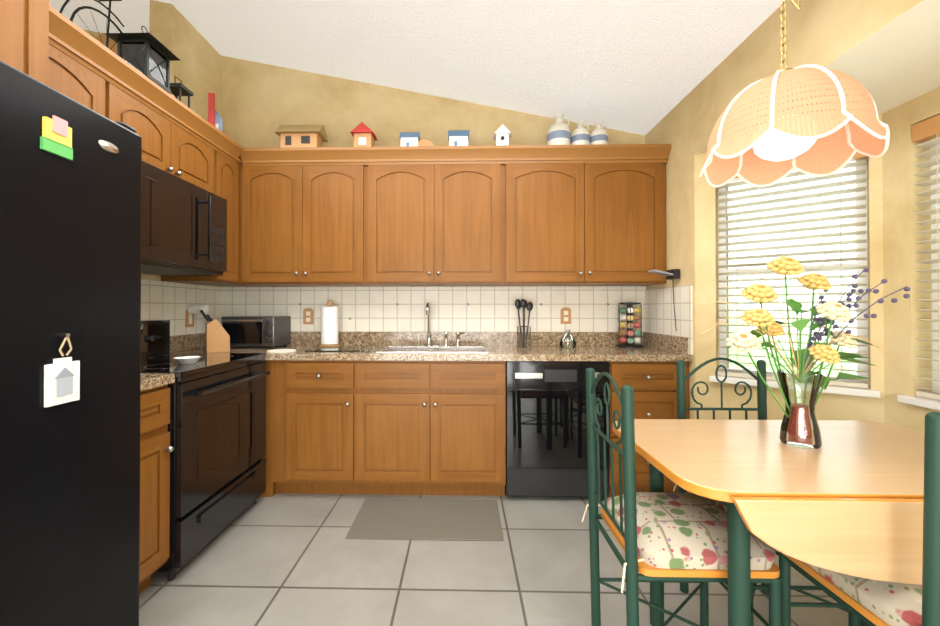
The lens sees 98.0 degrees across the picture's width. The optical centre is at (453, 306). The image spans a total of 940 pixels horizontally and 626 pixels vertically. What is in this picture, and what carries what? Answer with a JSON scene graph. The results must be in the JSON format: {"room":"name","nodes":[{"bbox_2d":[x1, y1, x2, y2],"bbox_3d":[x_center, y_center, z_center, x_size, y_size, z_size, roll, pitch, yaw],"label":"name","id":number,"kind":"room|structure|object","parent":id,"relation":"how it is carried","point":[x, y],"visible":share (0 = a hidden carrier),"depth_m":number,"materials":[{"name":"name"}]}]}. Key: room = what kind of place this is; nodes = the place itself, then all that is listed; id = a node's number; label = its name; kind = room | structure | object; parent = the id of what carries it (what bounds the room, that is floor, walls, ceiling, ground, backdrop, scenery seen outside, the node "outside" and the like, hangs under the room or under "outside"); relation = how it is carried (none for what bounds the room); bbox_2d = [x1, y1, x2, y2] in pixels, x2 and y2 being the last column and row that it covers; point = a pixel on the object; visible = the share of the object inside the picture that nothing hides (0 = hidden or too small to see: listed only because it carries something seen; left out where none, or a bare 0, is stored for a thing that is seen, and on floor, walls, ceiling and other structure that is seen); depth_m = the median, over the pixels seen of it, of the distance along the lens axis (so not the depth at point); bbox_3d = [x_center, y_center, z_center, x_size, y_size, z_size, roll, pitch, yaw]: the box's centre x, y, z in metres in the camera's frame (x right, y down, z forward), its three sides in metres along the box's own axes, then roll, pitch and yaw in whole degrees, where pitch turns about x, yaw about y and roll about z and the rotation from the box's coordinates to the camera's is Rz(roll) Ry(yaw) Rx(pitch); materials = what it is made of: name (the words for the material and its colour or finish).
{"room":"kitchen","nodes":[
{"label":"kitchen","id":0,"kind":"room"},
{"bbox_2d":[141,0,220,335],"bbox_3d":[-1.975,-0.906,0.410,0.158,4.200,5.614,0,0,1],"label":"wall","id":1,"kind":"structure","parent":0,"point":[196,70],"depth_m":2.79,"materials":[{"name":"paint"}]},
{"bbox_2d":[0,0,48,85],"bbox_3d":[-1.564,-0.943,0.853,0.651,0.720,0.880,0,0,1],"label":"upper cabinet","id":2,"kind":"object","parent":1,"relation":"attached to","point":[24,36],"visible":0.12,"depth_m":1.22,"materials":[{"name":"brown wood"}]},
{"bbox_2d":[48,9,111,119],"bbox_3d":[-1.700,-0.632,1.555,0.345,0.928,0.480,0,0,1],"label":"upper cabinet","id":3,"kind":"object","parent":1,"relation":"attached to","point":[79,70],"depth_m":1.65,"materials":[{"name":"brown wood"}]},
{"bbox_2d":[59,0,124,49],"bbox_3d":[-1.790,-1.350,2.020,0.120,0.501,0.566,0,0,1],"label":"bicycle","id":4,"kind":"object","parent":3,"relation":"on","point":[78,9],"visible":0.33,"depth_m":2.10,"materials":[{"name":"grey metal"}]},
{"bbox_2d":[112,57,219,196],"bbox_3d":[-1.685,-0.886,2.186,0.345,0.410,0.780,0,0,1],"label":"upper cabinet","id":5,"kind":"object","parent":1,"relation":"attached to","point":[180,139],"depth_m":2.14,"materials":[{"name":"brown wood"}]},
{"bbox_2d":[104,26,180,93],"bbox_3d":[-1.535,-1.243,2.025,0.216,0.295,0.216,0,0,1],"label":"decorative lantern","id":6,"kind":"object","parent":5,"relation":"on","point":[149,55],"visible":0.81,"depth_m":1.96,"materials":[{"name":"grey metal"}]},
{"bbox_2d":[170,76,193,107],"bbox_3d":[-1.529,-1.180,2.265,0.104,0.173,0.104,0,0,1],"label":"decorative lantern","id":7,"kind":"object","parent":5,"relation":"on","point":[179,89],"visible":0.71,"depth_m":2.25,"materials":[{"name":"grey metal"}]},
{"bbox_2d":[141,161,226,275],"bbox_3d":[-1.616,-0.436,2.181,0.470,0.479,0.776,0,0,1],"label":"microwave","id":8,"kind":"object","parent":5,"relation":"attached to","point":[183,227],"visible":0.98,"depth_m":2.15,"materials":[{"name":"black"}]},
{"bbox_2d":[208,93,222,131],"bbox_3d":[-1.522,-1.216,2.583,0.090,0.250,0.047,0,0,1],"label":"decorative plaque","id":9,"kind":"object","parent":5,"relation":"on","point":[215,118],"visible":0.6,"depth_m":2.56,"materials":[{"name":"red"}]},
{"bbox_2d":[170,333,205,351],"bbox_3d":[-1.822,0.245,2.878,0.020,0.104,0.603,0,0,1],"label":"backsplash","id":10,"kind":"structure","parent":1,"relation":"attached to","point":[186,342],"depth_m":2.78,"materials":[{"name":"stone"}]},
{"bbox_2d":[185,305,208,326],"bbox_3d":[-1.776,0.064,2.832,0.120,0.154,0.080,0,0,1],"label":"electrical outlet plate","id":11,"kind":"object","parent":1,"relation":"attached to","point":[191,311],"visible":0.92,"depth_m":2.81,"materials":[{"name":"white plastic"}]},
{"bbox_2d":[161,133,243,284],"bbox_3d":[-1.672,-0.623,2.709,0.345,0.928,0.269,0,0,1],"label":"upper cabinet","id":12,"kind":"object","parent":1,"relation":"attached to","point":[229,153],"depth_m":2.73,"materials":[{"name":"brown wood"}]},
{"bbox_2d":[208,284,260,286],"bbox_3d":[-1.665,-0.621,2.994,0.345,0.928,0.404,0,0,1],"label":"upper cabinet","id":13,"kind":"object","parent":1,"relation":"attached to","point":[241,285],"depth_m":3.05,"materials":[{"name":"brown wood"}]},
{"bbox_2d":[83,29,645,331],"bbox_3d":[-1.230,-0.885,3.296,5.909,4.200,0.208,0,0,1],"label":"wall","id":14,"kind":"structure","parent":0,"point":[261,103],"depth_m":3.18,"materials":[{"name":"paint"}]},
{"bbox_2d":[303,308,313,323],"bbox_3d":[-1.131,0.076,3.176,0.080,0.126,0.010,0,0,1],"label":"electrical outlet plate","id":15,"kind":"object","parent":14,"relation":"attached to","point":[308,315],"visible":1,"depth_m":3.17,"materials":[{"name":"brown wood"}]},
{"bbox_2d":[239,148,378,286],"bbox_3d":[-1.021,-0.621,3.013,0.975,0.928,0.337,0,0,1],"label":"upper cabinet","id":16,"kind":"object","parent":14,"relation":"attached to","point":[308,216],"depth_m":2.84,"materials":[{"name":"brown wood"}]},
{"bbox_2d":[274,125,327,147],"bbox_3d":[-1.065,-1.182,2.863,0.310,0.185,0.180,0,0,1],"label":"house","id":17,"kind":"object","parent":16,"relation":"on","point":[302,135],"visible":0.92,"depth_m":2.80,"materials":[{"name":"brown"}]},
{"bbox_2d":[350,122,376,146],"bbox_3d":[-0.625,-1.174,2.852,0.160,0.170,0.140,0,0,1],"label":"house","id":18,"kind":"object","parent":16,"relation":"on","point":[363,134],"visible":0.87,"depth_m":2.80,"materials":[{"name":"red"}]},
{"bbox_2d":[379,145,518,285],"bbox_3d":[-0.130,-0.621,2.991,1.106,0.928,0.337,0,0,1],"label":"upper cabinet","id":19,"kind":"object","parent":14,"relation":"attached to","point":[447,215],"depth_m":2.82,"materials":[{"name":"brown wood"}]},
{"bbox_2d":[399,132,419,145],"bbox_3d":[-0.305,-1.152,2.844,0.136,0.125,0.086,0,0,1],"label":"house","id":20,"kind":"object","parent":19,"relation":"on","point":[409,138],"visible":0.67,"depth_m":2.81,"materials":[{"name":"white wood"}]},
{"bbox_2d":[418,139,433,145],"bbox_3d":[-0.205,-1.124,2.842,0.150,0.070,0.020,0,0,1],"label":"decorative arch","id":21,"kind":"object","parent":19,"relation":"on","point":[424,142],"visible":0.51,"depth_m":2.83,"materials":[{"name":"brown"}]},
{"bbox_2d":[448,130,468,145],"bbox_3d":[0.035,-1.157,2.836,0.146,0.135,0.086,0,0,1],"label":"house","id":22,"kind":"object","parent":19,"relation":"on","point":[458,137],"visible":0.72,"depth_m":2.80,"materials":[{"name":"white"}]},
{"bbox_2d":[493,124,510,144],"bbox_3d":[0.335,-1.165,2.829,0.115,0.150,0.110,0,0,1],"label":"birdhouse","id":23,"kind":"object","parent":19,"relation":"on","point":[502,134],"visible":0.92,"depth_m":2.79,"materials":[{"name":"white wood"}]},
{"bbox_2d":[281,331,640,345],"bbox_3d":[-0.171,0.247,3.146,3.265,0.105,0.020,0,0,1],"label":"backsplash","id":24,"kind":"structure","parent":14,"relation":"attached to","point":[298,338],"depth_m":3.13,"materials":[{"name":"brown stone"}]},
{"bbox_2d":[561,307,570,323],"bbox_3d":[0.860,0.071,3.128,0.080,0.126,0.010,0,0,1],"label":"electrical outlet plate","id":25,"kind":"object","parent":14,"relation":"attached to","point":[565,315],"visible":1,"depth_m":3.12,"materials":[{"name":"brown wood"}]},
{"bbox_2d":[515,144,670,285],"bbox_3d":[0.867,-0.621,2.967,1.192,0.928,0.337,0,0,1],"label":"upper cabinet","id":26,"kind":"object","parent":14,"relation":"attached to","point":[544,215],"depth_m":2.80,"materials":[{"name":"brown wood"}]},
{"bbox_2d":[547,114,570,144],"bbox_3d":[0.730,-1.208,2.840,0.166,0.237,0.162,0,0,1],"label":"jug","id":27,"kind":"object","parent":26,"relation":"on","point":[558,133],"visible":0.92,"depth_m":2.78,"materials":[{"name":"white ceramic"}]},
{"bbox_2d":[570,121,589,144],"bbox_3d":[0.880,-1.185,2.836,0.134,0.191,0.131,0,0,1],"label":"jug","id":28,"kind":"object","parent":26,"relation":"on","point":[580,135],"visible":0.79,"depth_m":2.79,"materials":[{"name":"white ceramic"}]},
{"bbox_2d":[590,122,607,144],"bbox_3d":[1.005,-1.181,2.833,0.128,0.182,0.125,0,0,1],"label":"jug","id":29,"kind":"object","parent":26,"relation":"on","point":[598,135],"visible":0.77,"depth_m":2.79,"materials":[{"name":"white ceramic"}]},
{"bbox_2d":[49,0,784,134],"bbox_3d":[-1.373,-1.957,0.453,5.959,1.322,5.914,0,0,1],"label":"ceiling","id":30,"kind":"structure","parent":0,"point":[643,67],"depth_m":2.54,"materials":[{"name":"white paint"}]},
{"bbox_2d":[698,0,889,187],"bbox_3d":[1.059,-0.924,1.310,0.462,0.957,0.462,0,0,1],"label":"pendant lamp","id":31,"kind":"object","parent":30,"relation":"hanging from","point":[783,118],"visible":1,"depth_m":1.23,"materials":[{"name":"glass"}]},
{"bbox_2d":[139,491,847,625],"bbox_3d":[-0.851,1.254,0.492,6.800,0.120,5.864,0,0,1],"label":"floor","id":32,"kind":"structure","parent":0,"point":[283,559],"depth_m":1.81,"materials":[{"name":"tile"}]},
{"bbox_2d":[0,60,141,625],"bbox_3d":[-1.393,0.318,0.838,0.900,1.758,0.915,0,0,1],"label":"fridge","id":33,"kind":"object","parent":32,"relation":"on","point":[70,247],"visible":1,"depth_m":1.05,"materials":[{"name":"black metal"}]},
{"bbox_2d":[40,115,118,406],"bbox_3d":[-0.978,-0.113,1.085,0.018,0.714,0.224,0,0,1],"label":"decor","id":34,"kind":"object","parent":33,"relation":"attached to","point":[61,380],"visible":0.98,"depth_m":1.02,"materials":[{"name":"multicoloured"}]},
{"bbox_2d":[139,373,174,594],"bbox_3d":[-1.532,0.693,1.548,0.681,1.019,0.455,0,0,1],"label":"base cabinet","id":35,"kind":"object","parent":32,"relation":"on","point":[156,448],"visible":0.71,"depth_m":1.68,"materials":[{"name":"brown wood"}]},
{"bbox_2d":[141,320,269,580],"bbox_3d":[-1.486,0.644,2.163,0.730,1.125,0.769,0,0,1],"label":"range","id":36,"kind":"object","parent":32,"relation":"on","point":[217,427],"visible":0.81,"depth_m":2.03,"materials":[{"name":"black metal"}]},
{"bbox_2d":[174,356,200,363],"bbox_3d":[-1.344,0.271,2.060,0.120,0.030,0.120,0,0,1],"label":"bowl","id":37,"kind":"object","parent":36,"relation":"on","point":[187,359],"visible":1,"depth_m":2.04,"materials":[{"name":"white ceramic"}]},
{"bbox_2d":[259,455,265,496],"bbox_3d":[-1.492,0.776,2.896,0.697,0.873,0.585,0,0,1],"label":"base cabinet","id":38,"kind":"object","parent":32,"relation":"on","point":[264,494],"depth_m":2.59,"materials":[{"name":"brown wood"}]},
{"bbox_2d":[266,358,365,496],"bbox_3d":[-0.846,0.775,2.851,0.598,0.873,0.604,0,0,1],"label":"base cabinet","id":39,"kind":"object","parent":32,"relation":"on","point":[316,407],"depth_m":2.55,"materials":[{"name":"brown wood"}]},
{"bbox_2d":[345,498,503,540],"bbox_3d":[-0.147,1.203,2.324,0.820,0.008,0.440,0,0,1],"label":"mat","id":40,"kind":"object","parent":32,"relation":"on","point":[433,519],"visible":0.98,"depth_m":2.29,"materials":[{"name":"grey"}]},
{"bbox_2d":[366,358,509,495],"bbox_3d":[-0.173,0.775,2.835,1.009,0.873,0.604,0,0,1],"label":"base cabinet","id":41,"kind":"object","parent":32,"relation":"on","point":[409,413],"depth_m":2.53,"materials":[{"name":"brown wood"}]},
{"bbox_2d":[170,346,689,361],"bbox_3d":[-0.190,0.318,2.841,3.289,0.040,0.630,0,0,1],"label":"countertop","id":42,"kind":"structure","parent":41,"relation":"on","point":[515,353],"depth_m":2.56,"materials":[{"name":"brown stone"}]},
{"bbox_2d":[200,310,229,352],"bbox_3d":[-1.570,0.158,2.678,0.168,0.274,0.100,0,-1,-35],"label":"knife block","id":43,"kind":"object","parent":42,"relation":"on","point":[217,337],"visible":1,"depth_m":2.64,"materials":[{"name":"brown wood"}]},
{"bbox_2d":[222,316,290,347],"bbox_3d":[-1.451,0.185,3.000,0.380,0.225,0.306,0,0,1],"label":"toaster oven","id":44,"kind":"object","parent":42,"relation":"on","point":[259,331],"visible":0.92,"depth_m":2.88,"materials":[{"name":"grey metal"}]},
{"bbox_2d":[266,349,295,352],"bbox_3d":[-1.129,0.290,2.675,0.180,0.010,0.180,0,0,1],"label":"trivet","id":45,"kind":"object","parent":42,"relation":"on","point":[280,350],"visible":1,"depth_m":2.65,"materials":[{"name":"beige"}]},
{"bbox_2d":[319,301,339,346],"bbox_3d":[-0.920,0.128,3.031,0.150,0.340,0.150,0,0,1],"label":"paper towel","id":46,"kind":"object","parent":42,"relation":"on","point":[329,325],"visible":0.94,"depth_m":2.98,"materials":[{"name":"white paper"}]},
{"bbox_2d":[305,347,378,351],"bbox_3d":[-0.760,0.293,2.820,0.430,0.006,0.300,0,0,1],"label":"cutting board","id":47,"kind":"object","parent":42,"relation":"on","point":[343,349],"visible":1,"depth_m":2.75,"materials":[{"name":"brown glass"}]},
{"bbox_2d":[382,346,489,353],"bbox_3d":[-0.135,0.383,2.839,0.720,0.177,0.430,0,0,1],"label":"sink","id":48,"kind":"object","parent":42,"relation":"in","point":[385,349],"depth_m":3.03,"materials":[{"name":"silver metal"}]},
{"bbox_2d":[426,302,465,345],"bbox_3d":[-0.065,0.138,3.042,0.297,0.322,0.162,0,0,1],"label":"faucet","id":49,"kind":"object","parent":42,"relation":"on","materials":[{"name":"silver metal"}]},
{"bbox_2d":[515,299,532,346],"bbox_3d":[0.520,0.121,3.016,0.137,0.354,0.104,0,0,1],"label":"utensil holder","id":50,"kind":"object","parent":42,"relation":"on","point":[519,304],"visible":1,"depth_m":3.00,"materials":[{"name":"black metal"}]},
{"bbox_2d":[560,329,575,347],"bbox_3d":[0.839,0.233,2.998,0.120,0.130,0.120,0,0,1],"label":"glass jar","id":51,"kind":"object","parent":42,"relation":"on","point":[567,336],"visible":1,"depth_m":3.02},
{"bbox_2d":[617,302,642,347],"bbox_3d":[1.294,0.133,2.998,0.180,0.330,0.180,0,0,1],"label":"spice rack","id":52,"kind":"object","parent":42,"relation":"on","point":[629,324],"visible":1,"depth_m":2.95,"materials":[{"name":"black"}]},
{"bbox_2d":[505,361,609,497],"bbox_3d":[0.650,0.777,2.789,0.630,0.869,0.606,0,0,1],"label":"dishwasher","id":53,"kind":"object","parent":32,"relation":"on","point":[546,435],"visible":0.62,"depth_m":2.52,"materials":[{"name":"black metal"}]},
{"bbox_2d":[609,358,690,496],"bbox_3d":[1.215,0.775,2.802,0.489,0.873,0.604,0,0,1],"label":"base cabinet","id":54,"kind":"object","parent":32,"relation":"on","point":[653,381],"depth_m":2.50,"materials":[{"name":"brown wood"}]},
{"bbox_2d":[581,368,780,625],"bbox_3d":[0.701,0.708,1.325,0.459,0.986,0.386,0,0,1],"label":"chair","id":55,"kind":"object","parent":32,"relation":"on","point":[666,537],"visible":1,"depth_m":1.20,"materials":[{"name":"green"}]},
{"bbox_2d":[673,357,859,625],"bbox_3d":[1.142,0.710,1.545,0.386,0.986,0.459,0,0,1],"label":"chair","id":56,"kind":"object","parent":32,"relation":"on","point":[853,618],"visible":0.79,"depth_m":1.74,"materials":[{"name":"green metal"}]},
{"bbox_2d":[612,419,923,625],"bbox_3d":[1.144,0.825,1.300,1.090,0.750,0.712,0,0,1],"label":"table","id":57,"kind":"object","parent":32,"relation":"on","point":[847,498],"visible":0.94,"depth_m":1.06,"materials":[{"name":"brown wood"}]},
{"bbox_2d":[699,256,909,448],"bbox_3d":[1.120,0.140,1.350,0.614,0.619,0.331,0,0,1],"label":"flower arrangement","id":58,"kind":"object","parent":57,"relation":"on","point":[799,427],"visible":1,"depth_m":1.33,"materials":[{"name":"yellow plant"}]},
{"bbox_2d":[779,412,939,625],"bbox_3d":[1.188,0.706,1.049,0.386,0.986,0.459,0,0,1],"label":"chair","id":59,"kind":"object","parent":32,"relation":"on","point":[870,602],"visible":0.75,"depth_m":0.94,"materials":[{"name":"green"}]},
{"bbox_2d":[645,89,901,426],"bbox_3d":[1.700,-0.407,0.318,0.608,3.200,5.614,0,0,1],"label":"wall","id":60,"kind":"structure","parent":0,"point":[893,218],"depth_m":2.40,"materials":[{"name":"paint"}]},
{"bbox_2d":[648,269,679,330],"bbox_3d":[1.372,-0.040,2.667,0.160,0.400,0.100,0,0,1],"label":"phone","id":61,"kind":"object","parent":60,"relation":"attached to","point":[671,274],"visible":0.98,"depth_m":2.64,"materials":[{"name":"black"}]},
{"bbox_2d":[642,332,687,353],"bbox_3d":[1.444,0.245,2.807,0.020,0.105,0.580,0,0,1],"label":"backsplash","id":62,"kind":"structure","parent":60,"relation":"attached to","point":[679,344],"depth_m":2.75,"materials":[{"name":"brown stone"}]},
{"bbox_2d":[719,158,867,382],"bbox_3d":[1.853,-0.203,2.274,0.636,1.220,0.050,0,-1,40],"label":"window","id":63,"kind":"structure","parent":60,"relation":"in","point":[862,349],"depth_m":2.21,"materials":[{"name":"white"}]},
{"bbox_2d":[717,142,867,387],"bbox_3d":[1.787,-0.204,2.197,0.624,1.209,0.094,0,-1,40],"label":"window blinds","id":64,"kind":"object","parent":63,"relation":"attached to","point":[857,156],"visible":0.67,"depth_m":2.18,"materials":[{"name":"beige plastic"}]},
{"bbox_2d":[709,375,880,397],"bbox_3d":[1.796,0.420,2.203,0.696,0.033,0.125,0,-1,40],"label":"window sill","id":65,"kind":"structure","parent":60,"relation":"attached to","point":[854,391],"depth_m":2.08,"materials":[{"name":"white stone"}]},
{"bbox_2d":[694,0,939,153],"bbox_3d":[1.880,-1.466,1.163,0.911,1.070,2.596,0,0,1],"label":"ceiling soffit","id":66,"kind":"structure","parent":0,"point":[885,54],"depth_m":1.62,"materials":[{"name":"paint"}]},
{"bbox_2d":[902,87,939,431],"bbox_3d":[2.122,0.136,1.457,0.180,2.130,2.220,0,0,1],"label":"wall","id":67,"kind":"structure","parent":0,"point":[926,106],"depth_m":1.83,"materials":[{"name":"paint"}]},
{"bbox_2d":[897,395,939,410],"bbox_3d":[2.064,0.413,1.186,0.125,0.033,1.340,0,0,1],"label":"window sill","id":68,"kind":"structure","parent":67,"relation":"attached to","point":[929,403],"depth_m":1.77,"materials":[{"name":"white stone"}]},
{"bbox_2d":[930,144,939,392],"bbox_3d":[2.151,-0.210,1.189,0.050,1.220,1.280,0,0,1],"label":"window","id":69,"kind":"structure","parent":67,"relation":"in","point":[935,374],"depth_m":1.81,"materials":[{"name":"white"}]},
{"bbox_2d":[912,114,939,399],"bbox_3d":[2.050,-0.211,1.191,0.094,1.209,1.268,0,0,1],"label":"window blinds","id":70,"kind":"object","parent":69,"relation":"attached to","point":[927,132],"visible":1,"depth_m":1.78,"materials":[{"name":"beige plastic"}]},
{"label":"outside","id":71,"kind":"structure","parent":0,"visible":0},
{"bbox_2d":[728,161,855,375],"bbox_3d":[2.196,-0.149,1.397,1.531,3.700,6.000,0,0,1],"label":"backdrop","id":72,"kind":"structure","parent":71,"point":[799,290],"depth_m":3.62,"materials":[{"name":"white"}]}
]}

